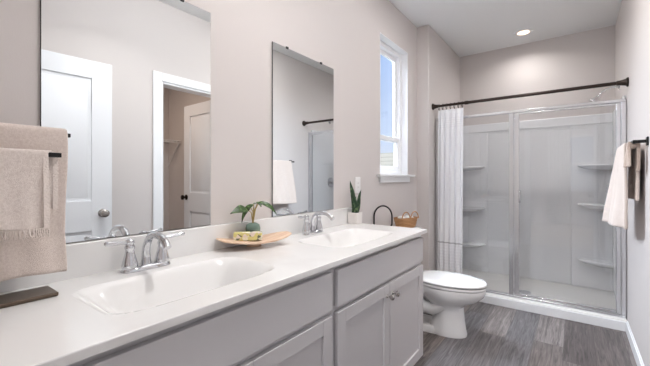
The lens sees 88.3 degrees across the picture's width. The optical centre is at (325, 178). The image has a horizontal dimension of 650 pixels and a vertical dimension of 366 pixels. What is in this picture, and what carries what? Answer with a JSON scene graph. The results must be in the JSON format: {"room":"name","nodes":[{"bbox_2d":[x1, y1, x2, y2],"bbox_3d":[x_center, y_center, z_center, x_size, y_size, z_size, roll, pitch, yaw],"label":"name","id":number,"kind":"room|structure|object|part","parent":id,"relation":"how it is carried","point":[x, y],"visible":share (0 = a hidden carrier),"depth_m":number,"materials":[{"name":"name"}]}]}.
{"room":"bathroom","nodes":[
{"label":"bathroom","id":0,"kind":"room"},
{"bbox_2d":[0,0,416,243],"bbox_3d":[-0.112,-0.182,2.153,0.140,2.755,3.400,0,0,37],"label":"wall","id":1,"kind":"structure","parent":0,"point":[342,35],"depth_m":1.77,"materials":[{"name":"grey paint"}]},
{"bbox_2d":[40,0,210,242],"bbox_3d":[-0.687,-0.267,1.253,0.010,0.949,0.592,0,0,37],"label":"wall mirror","id":2,"kind":"object","parent":1,"relation":"attached to","point":[129,81],"visible":0.95,"depth_m":1.22,"materials":[{"name":"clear mirror"}]},
{"bbox_2d":[0,207,351,292],"bbox_3d":[-0.391,0.266,1.644,0.020,0.112,1.974,0,0,37],"label":"backsplash","id":3,"kind":"structure","parent":1,"relation":"attached to","point":[86,258],"depth_m":1.31,"materials":[{"name":"white stone"}]},
{"bbox_2d":[272,41,333,216],"bbox_3d":[-0.114,-0.267,2.023,0.010,0.948,0.567,0,0,37],"label":"wall mirror","id":4,"kind":"object","parent":1,"relation":"attached to","point":[302,86],"visible":1,"depth_m":1.98,"materials":[{"name":"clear mirror"}]},
{"bbox_2d":[355,177,359,192],"bbox_3d":[0.244,0.052,2.507,0.009,0.120,0.075,0,0,37],"label":"wall outlet","id":5,"kind":"object","parent":1,"relation":"attached to","point":[357,179],"visible":0.9,"depth_m":2.49,"materials":[{"name":"white plastic"}]},
{"bbox_2d":[376,32,414,182],"bbox_3d":[0.603,-0.593,3.080,0.176,1.259,0.750,0,0,37],"label":"window","id":6,"kind":"structure","parent":1,"relation":"in","point":[389,49],"depth_m":3.27,"materials":[{"name":"white paint"}]},
{"bbox_3d":[0.545,-0.758,3.098,0.025,0.827,0.487,0,0,37],"label":"sash","id":7,"kind":"part","parent":6,"relation":"part of","materials":[{"name":"white paint"}]},
{"bbox_3d":[0.568,-0.230,3.081,0.026,0.313,0.487,0,0,37],"label":"sash","id":8,"kind":"part","parent":6,"relation":"part of","materials":[{"name":"white paint"}]},
{"bbox_3d":[0.557,-0.625,3.089,0.065,1.183,0.567,0,0,37],"label":"frame","id":9,"kind":"part","parent":6,"relation":"part of","materials":[{"name":"white paint"}]},
{"bbox_2d":[417,25,459,270],"bbox_3d":[1.324,-0.182,3.976,0.266,2.755,1.280,0,0,37],"label":"wall","id":10,"kind":"structure","parent":0,"point":[438,65],"depth_m":3.44,"materials":[{"name":"grey paint"}]},
{"bbox_2d":[389,0,621,56],"bbox_3d":[0.970,-1.610,2.133,1.900,0.100,4.660,0,0,37],"label":"ceiling","id":11,"kind":"structure","parent":0,"point":[469,27],"depth_m":3.27,"materials":[{"name":"white paint"}]},
{"bbox_2d":[513,28,532,35],"bbox_3d":[2.110,-1.553,3.568,0.188,0.014,0.188,0,0,37],"label":"recessed light","id":12,"kind":"object","parent":11,"relation":"in","point":[522,32],"visible":1,"depth_m":3.55,"materials":[{"name":"white paint"}]},
{"bbox_2d":[414,302,636,365],"bbox_3d":[1.002,1.245,2.109,4.700,0.100,4.660,0,0,37],"label":"floor","id":13,"kind":"structure","parent":0,"point":[497,335],"depth_m":2.44,"materials":[{"name":"grey wood"}]},
{"bbox_2d":[67,268,331,365],"bbox_3d":[-0.445,0.769,1.079,0.570,0.852,0.956,0,0,37],"label":"vanity cabinet","id":14,"kind":"object","parent":13,"relation":"on","point":[290,324],"visible":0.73,"depth_m":0.99,"materials":[{"name":"grey paint"}]},
{"bbox_2d":[0,207,426,365],"bbox_3d":[-0.173,0.324,1.482,0.562,0.228,1.974,0,0,37],"label":"countertop","id":15,"kind":"structure","parent":14,"relation":"on","point":[98,308],"depth_m":1.09,"materials":[{"name":"white stone"}]},
{"bbox_2d":[0,134,70,308],"bbox_3d":[-0.807,0.094,0.878,0.099,0.453,0.237,0,0,37],"label":"towel stand","id":16,"kind":"object","parent":15,"relation":"on","point":[30,295],"visible":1,"depth_m":0.89,"materials":[{"name":"brown metal"}]},
{"bbox_2d":[0,148,57,241],"bbox_3d":[-0.777,0.040,0.833,0.043,0.229,0.189,0,0,37],"label":"hand towel","id":17,"kind":"object","parent":16,"relation":"hanging from","point":[28,177],"visible":1,"depth_m":0.84,"materials":[{"name":"beige fabric"}]},
{"bbox_2d":[0,122,67,281],"bbox_3d":[-0.816,0.061,0.882,0.053,0.409,0.224,0,0,37],"label":"bath towel","id":18,"kind":"object","parent":16,"relation":"hanging from","point":[43,255],"visible":0.59,"depth_m":0.91,"materials":[{"name":"beige fabric"}]},
{"bbox_2d":[104,231,184,273],"bbox_3d":[-0.626,0.251,1.185,0.206,0.137,0.206,0,0,-8],"label":"bathroom faucet","id":19,"kind":"object","parent":15,"relation":"on","point":[130,264],"visible":1,"depth_m":1.15,"materials":[{"name":"silver metal"}]},
{"bbox_3d":[-0.690,0.216,1.112,0.016,0.021,0.085,0,0,28],"label":"lever","id":20,"kind":"part","parent":19,"relation":"part of","materials":[{"name":"silver metal"}]},
{"bbox_3d":[-0.671,0.258,1.149,0.051,0.101,0.051,0,0,37],"label":"handle","id":21,"kind":"part","parent":19,"relation":"part of","materials":[{"name":"silver metal"}]},
{"bbox_3d":[-0.638,0.312,1.194,0.058,0.017,0.166,0,0,37],"label":"plate","id":22,"kind":"part","parent":19,"relation":"part of","materials":[{"name":"silver metal"}]},
{"bbox_3d":[-0.585,0.245,1.155,0.177,0.125,0.037,0,0,37],"label":"spout","id":23,"kind":"part","parent":19,"relation":"part of","materials":[{"name":"silver metal"}]},
{"bbox_3d":[-0.604,0.258,1.239,0.051,0.101,0.051,0,0,37],"label":"handle","id":24,"kind":"part","parent":19,"relation":"part of","materials":[{"name":"silver metal"}]},
{"bbox_3d":[-0.574,0.216,1.268,0.085,0.021,0.016,0,0,-45],"label":"lever","id":25,"kind":"part","parent":19,"relation":"part of","materials":[{"name":"silver metal"}]},
{"bbox_2d":[70,257,276,315],"bbox_3d":[-0.438,0.380,1.079,0.318,0.118,0.568,0,0,37],"label":"basin","id":26,"kind":"object","parent":15,"relation":"in","point":[133,295],"depth_m":1.13,"materials":[{"name":"white ceramic"}]},
{"bbox_2d":[216,231,291,246],"bbox_3d":[-0.327,0.294,1.572,0.360,0.053,0.160,0,0,-34],"label":"wooden tray","id":27,"kind":"object","parent":15,"relation":"on","point":[272,237],"visible":0.93,"depth_m":1.56,"materials":[{"name":"brown wood"}]},
{"bbox_2d":[233,231,261,240],"bbox_3d":[-0.356,0.267,1.545,0.128,0.037,0.034,0,0,-8],"label":"soap box","id":28,"kind":"object","parent":27,"relation":"on","point":[252,235],"visible":0.99,"depth_m":1.53,"materials":[{"name":"yellow paper"}]},
{"bbox_2d":[230,201,276,231],"bbox_3d":[-0.353,0.199,1.608,0.229,0.177,0.093,0,0,-31],"label":"potted plant","id":29,"kind":"object","parent":27,"relation":"on","point":[253,226],"visible":0.91,"depth_m":1.59,"materials":[{"name":"green plant"}]},
{"bbox_3d":[-0.349,0.251,1.616,0.070,0.072,0.070,0,0,37],"label":"pot","id":30,"kind":"part","parent":29,"relation":"part of","materials":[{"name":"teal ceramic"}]},
{"bbox_2d":[298,210,334,234],"bbox_3d":[-0.061,0.251,1.943,0.206,0.137,0.206,0,0,-8],"label":"bathroom faucet","id":31,"kind":"object","parent":15,"relation":"on","point":[308,228],"visible":1,"depth_m":1.91,"materials":[{"name":"silver metal"}]},
{"bbox_3d":[-0.107,0.258,1.907,0.051,0.101,0.051,0,0,37],"label":"handle","id":32,"kind":"part","parent":31,"relation":"part of","materials":[{"name":"silver metal"}]},
{"bbox_3d":[-0.073,0.312,1.952,0.058,0.017,0.166,0,0,37],"label":"plate","id":33,"kind":"part","parent":31,"relation":"part of","materials":[{"name":"silver metal"}]},
{"bbox_3d":[-0.040,0.258,1.997,0.051,0.101,0.051,0,0,37],"label":"handle","id":34,"kind":"part","parent":31,"relation":"part of","materials":[{"name":"silver metal"}]},
{"bbox_3d":[-0.021,0.245,1.913,0.177,0.125,0.037,0,0,37],"label":"spout","id":35,"kind":"part","parent":31,"relation":"part of","materials":[{"name":"silver metal"}]},
{"bbox_2d":[297,228,392,247],"bbox_3d":[0.132,0.380,1.844,0.318,0.118,0.600,0,0,37],"label":"basin","id":36,"kind":"object","parent":15,"relation":"in","point":[347,237],"depth_m":2.01,"materials":[{"name":"white ceramic"}]},
{"bbox_2d":[348,181,361,223],"bbox_3d":[0.211,0.169,2.366,0.076,0.303,0.076,0,0,37],"label":"snake plant","id":37,"kind":"object","parent":15,"relation":"on","point":[354,217],"visible":1,"depth_m":2.35,"materials":[{"name":"green plant"}]},
{"bbox_3d":[0.211,0.280,2.366,0.076,0.080,0.076,0,0,37],"label":"pot","id":38,"kind":"part","parent":37,"relation":"part of","materials":[{"name":"white ceramic"}]},
{"bbox_3d":[-0.116,0.816,1.123,0.020,0.562,0.456,0,0,37],"label":"cabinet door","id":39,"kind":"part","parent":14,"relation":"part of","materials":[{"name":"grey paint"}]},
{"bbox_2d":[331,235,422,365],"bbox_3d":[0.132,0.769,1.853,0.570,0.852,0.971,0,0,37],"label":"vanity cabinet","id":40,"kind":"object","parent":13,"relation":"on","point":[377,311],"visible":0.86,"depth_m":1.63,"materials":[{"name":"grey paint"}]},
{"bbox_3d":[0.182,0.816,1.523,0.020,0.562,0.464,0,0,37],"label":"cabinet door","id":41,"kind":"part","parent":40,"relation":"part of","materials":[{"name":"grey paint"}]},
{"bbox_3d":[0.322,0.440,1.712,0.020,0.149,0.934,0,0,37],"label":"drawer","id":42,"kind":"part","parent":40,"relation":"part of","materials":[{"name":"grey paint"}]},
{"bbox_3d":[0.327,0.592,1.669,0.038,0.031,0.031,0,0,37],"label":"door knob","id":43,"kind":"part","parent":40,"relation":"part of","materials":[{"name":"silver metal"}]},
{"bbox_3d":[0.364,0.592,1.719,0.038,0.031,0.031,0,0,37],"label":"door knob","id":44,"kind":"part","parent":40,"relation":"part of","materials":[{"name":"silver metal"}]},
{"bbox_3d":[0.462,0.816,1.900,0.020,0.562,0.464,0,0,37],"label":"cabinet door","id":45,"kind":"part","parent":40,"relation":"part of","materials":[{"name":"grey paint"}]},
{"bbox_2d":[413,226,486,338],"bbox_3d":[0.866,0.810,2.678,0.787,0.770,0.482,0,0,37],"label":"toilet","id":46,"kind":"object","parent":13,"relation":"on","point":[446,294],"visible":0.52,"depth_m":2.51,"materials":[{"name":"white ceramic"}]},
{"bbox_2d":[373,205,392,225],"bbox_3d":[0.466,0.320,2.696,0.156,0.208,0.040,0,0,1],"label":"holder","id":47,"kind":"object","parent":46,"relation":"on","point":[381,205],"visible":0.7,"depth_m":2.69,"materials":[{"name":"black metal"}]},
{"bbox_2d":[394,211,418,227],"bbox_3d":[0.696,0.354,2.895,0.240,0.142,0.127,0,0,-36],"label":"basket","id":48,"kind":"object","parent":46,"relation":"on","point":[409,222],"visible":0.93,"depth_m":2.83,"materials":[{"name":"wicker"}]},
{"bbox_3d":[0.967,0.810,2.602,0.531,0.017,0.382,0,0,37],"label":"seat","id":49,"kind":"part","parent":46,"relation":"part of","materials":[{"name":"white ceramic"}]},
{"bbox_3d":[0.966,0.779,2.603,0.537,0.024,0.384,0,0,37],"label":"lid","id":50,"kind":"part","parent":46,"relation":"part of","materials":[{"name":"white ceramic"}]},
{"bbox_2d":[462,268,626,331],"bbox_3d":[2.042,1.151,3.451,1.506,0.088,1.007,0,0,37],"label":"shower pan","id":51,"kind":"object","parent":13,"relation":"on","point":[496,282],"visible":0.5,"depth_m":3.18,"materials":[{"name":"white plastic"}]},
{"bbox_2d":[436,98,625,318],"bbox_3d":[1.769,0.238,3.087,1.504,1.736,0.082,0,0,37],"label":"shower door frame","id":52,"kind":"structure","parent":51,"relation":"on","point":[514,192],"depth_m":3.08,"materials":[{"name":"silver glass"}]},
{"bbox_3d":[1.742,0.239,3.129,0.038,1.690,0.038,0,0,37],"label":"post","id":53,"kind":"part","parent":52,"relation":"part of","materials":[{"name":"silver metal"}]},
{"bbox_3d":[1.777,0.169,3.057,0.018,0.114,0.044,0,0,37],"label":"door pull","id":54,"kind":"part","parent":52,"relation":"part of","materials":[{"name":"silver metal"}]},
{"bbox_3d":[1.780,-0.618,3.101,1.504,0.024,0.044,0,0,37],"label":"header rail","id":55,"kind":"part","parent":52,"relation":"part of","materials":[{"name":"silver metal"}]},
{"bbox_3d":[2.057,0.239,2.892,0.742,1.678,0.028,0,0,37],"label":"door frame","id":56,"kind":"part","parent":52,"relation":"part of","materials":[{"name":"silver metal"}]},
{"bbox_2d":[462,96,625,312],"bbox_3d":[2.076,0.241,3.498,1.506,1.816,0.891,0,0,37],"label":"shower surround","id":57,"kind":"object","parent":51,"relation":"on","point":[566,164],"visible":0.66,"depth_m":3.74,"materials":[{"name":"white plastic"}]},
{"bbox_2d":[462,241,484,247],"bbox_3d":[1.796,0.832,4.117,0.280,0.056,0.165,0,0,37],"label":"corner shelf","id":58,"kind":"object","parent":57,"relation":"attached to","point":[465,244],"depth_m":4.12,"materials":[{"name":"white plastic"}]},
{"bbox_2d":[463,207,484,211],"bbox_3d":[1.796,0.387,4.117,0.280,0.056,0.165,0,0,37],"label":"corner shelf","id":59,"kind":"object","parent":57,"relation":"attached to","point":[465,209],"depth_m":4.10,"materials":[{"name":"white plastic"}]},
{"bbox_2d":[463,166,484,170],"bbox_3d":[1.796,-0.118,4.117,0.280,0.056,0.165,0,0,37],"label":"corner shelf","id":60,"kind":"object","parent":57,"relation":"attached to","point":[465,168],"depth_m":4.09,"materials":[{"name":"white plastic"}]},
{"bbox_2d":[578,203,604,209],"bbox_3d":[2.748,0.292,3.408,0.285,0.056,0.165,0,0,37],"label":"corner shelf","id":61,"kind":"object","parent":57,"relation":"attached to","point":[581,206],"depth_m":3.43,"materials":[{"name":"white plastic"}]},
{"bbox_2d":[578,258,613,268],"bbox_3d":[2.748,0.872,3.408,0.285,0.056,0.165,0,0,37],"label":"corner shelf","id":62,"kind":"object","parent":57,"relation":"attached to","point":[604,263],"depth_m":3.41,"materials":[{"name":"white plastic"}]},
{"bbox_2d":[578,164,613,169],"bbox_3d":[2.748,-0.113,3.408,0.285,0.056,0.165,0,0,37],"label":"corner shelf","id":63,"kind":"object","parent":57,"relation":"attached to","point":[580,166],"depth_m":3.37,"materials":[{"name":"white plastic"}]},
{"bbox_3d":[1.744,1.157,3.052,1.506,0.074,0.012,0,0,37],"label":"curb trim","id":64,"kind":"part","parent":51,"relation":"part of","materials":[{"name":"white paint"}]},
{"bbox_2d":[460,25,614,125],"bbox_3d":[2.382,-0.182,3.908,1.512,2.755,0.126,0,0,37],"label":"wall","id":65,"kind":"structure","parent":0,"point":[584,58],"depth_m":3.78,"materials":[{"name":"grey paint"}]},
{"bbox_2d":[615,0,649,365],"bbox_3d":[1.681,-0.182,1.604,0.116,2.755,4.660,0,0,37],"label":"wall","id":66,"kind":"structure","parent":0,"point":[632,26],"depth_m":2.20,"materials":[{"name":"grey paint"}]},
{"bbox_2d":[432,77,628,109],"bbox_3d":[1.721,-0.740,3.020,1.510,0.072,0.072,0,0,37],"label":"shower rod","id":67,"kind":"object","parent":66,"relation":"attached to","point":[625,82],"visible":0.99,"depth_m":2.88,"materials":[{"name":"brown metal"}]},
{"bbox_2d":[438,101,462,273],"bbox_3d":[1.256,0.183,3.363,0.258,1.885,0.048,0,0,37],"label":"shower curtain","id":68,"kind":"object","parent":67,"relation":"hanging from","point":[450,121],"visible":0.91,"depth_m":3.35,"materials":[{"name":"white fabric"}]},
{"bbox_2d":[589,86,619,101],"bbox_3d":[2.589,-0.777,3.109,0.225,0.176,0.088,0,0,37],"label":"showerhead","id":69,"kind":"object","parent":66,"relation":"attached to","point":[597,97],"visible":0.78,"depth_m":3.12,"materials":[{"name":"silver metal"}]},
{"bbox_3d":[2.613,-0.805,3.092,0.148,0.081,0.018,0,0,37],"label":"arm","id":70,"kind":"part","parent":69,"relation":"part of","materials":[{"name":"silver metal"}]},
{"bbox_2d":[626,321,644,365],"bbox_3d":[1.987,1.149,2.122,0.013,0.092,1.179,0,0,37],"label":"baseboard","id":71,"kind":"structure","parent":66,"relation":"attached to","point":[634,347],"depth_m":2.26,"materials":[{"name":"white paint"}]},
{"bbox_2d":[631,136,648,145],"bbox_3d":[1.963,-0.209,2.135,0.065,0.048,0.638,0,0,37],"label":"towel bar","id":72,"kind":"object","parent":66,"relation":"attached to","point":[646,140],"visible":0.44,"depth_m":1.89,"materials":[{"name":"black metal"}]},
{"bbox_2d":[602,143,639,229],"bbox_3d":[1.930,0.048,2.182,0.154,0.529,0.435,0,0,35],"label":"bath towel","id":73,"kind":"object","parent":72,"relation":"hanging from","point":[615,212],"visible":0.8,"depth_m":2.11,"materials":[{"name":"white fabric"}]},
{"bbox_2d":[623,142,640,171],"bbox_3d":[1.791,-0.126,1.957,0.075,0.177,0.076,0,0,37],"label":"hand towel","id":74,"kind":"object","parent":72,"relation":"hanging from","point":[627,161],"visible":0.95,"depth_m":1.94,"materials":[{"name":"beige fabric"}]},
{"label":"outside","id":75,"kind":"structure","parent":0,"visible":0},
{"bbox_3d":[-2.877,1.380,32.064,39.700,0.130,72.000,0,0,37],"label":"ground","id":76,"kind":"structure","parent":75,"visible":0},
{"bbox_2d":[380,153,393,165],"bbox_3d":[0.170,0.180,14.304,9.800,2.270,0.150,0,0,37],"label":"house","id":77,"kind":"structure","parent":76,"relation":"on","point":[386,159],"depth_m":12.61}
]}

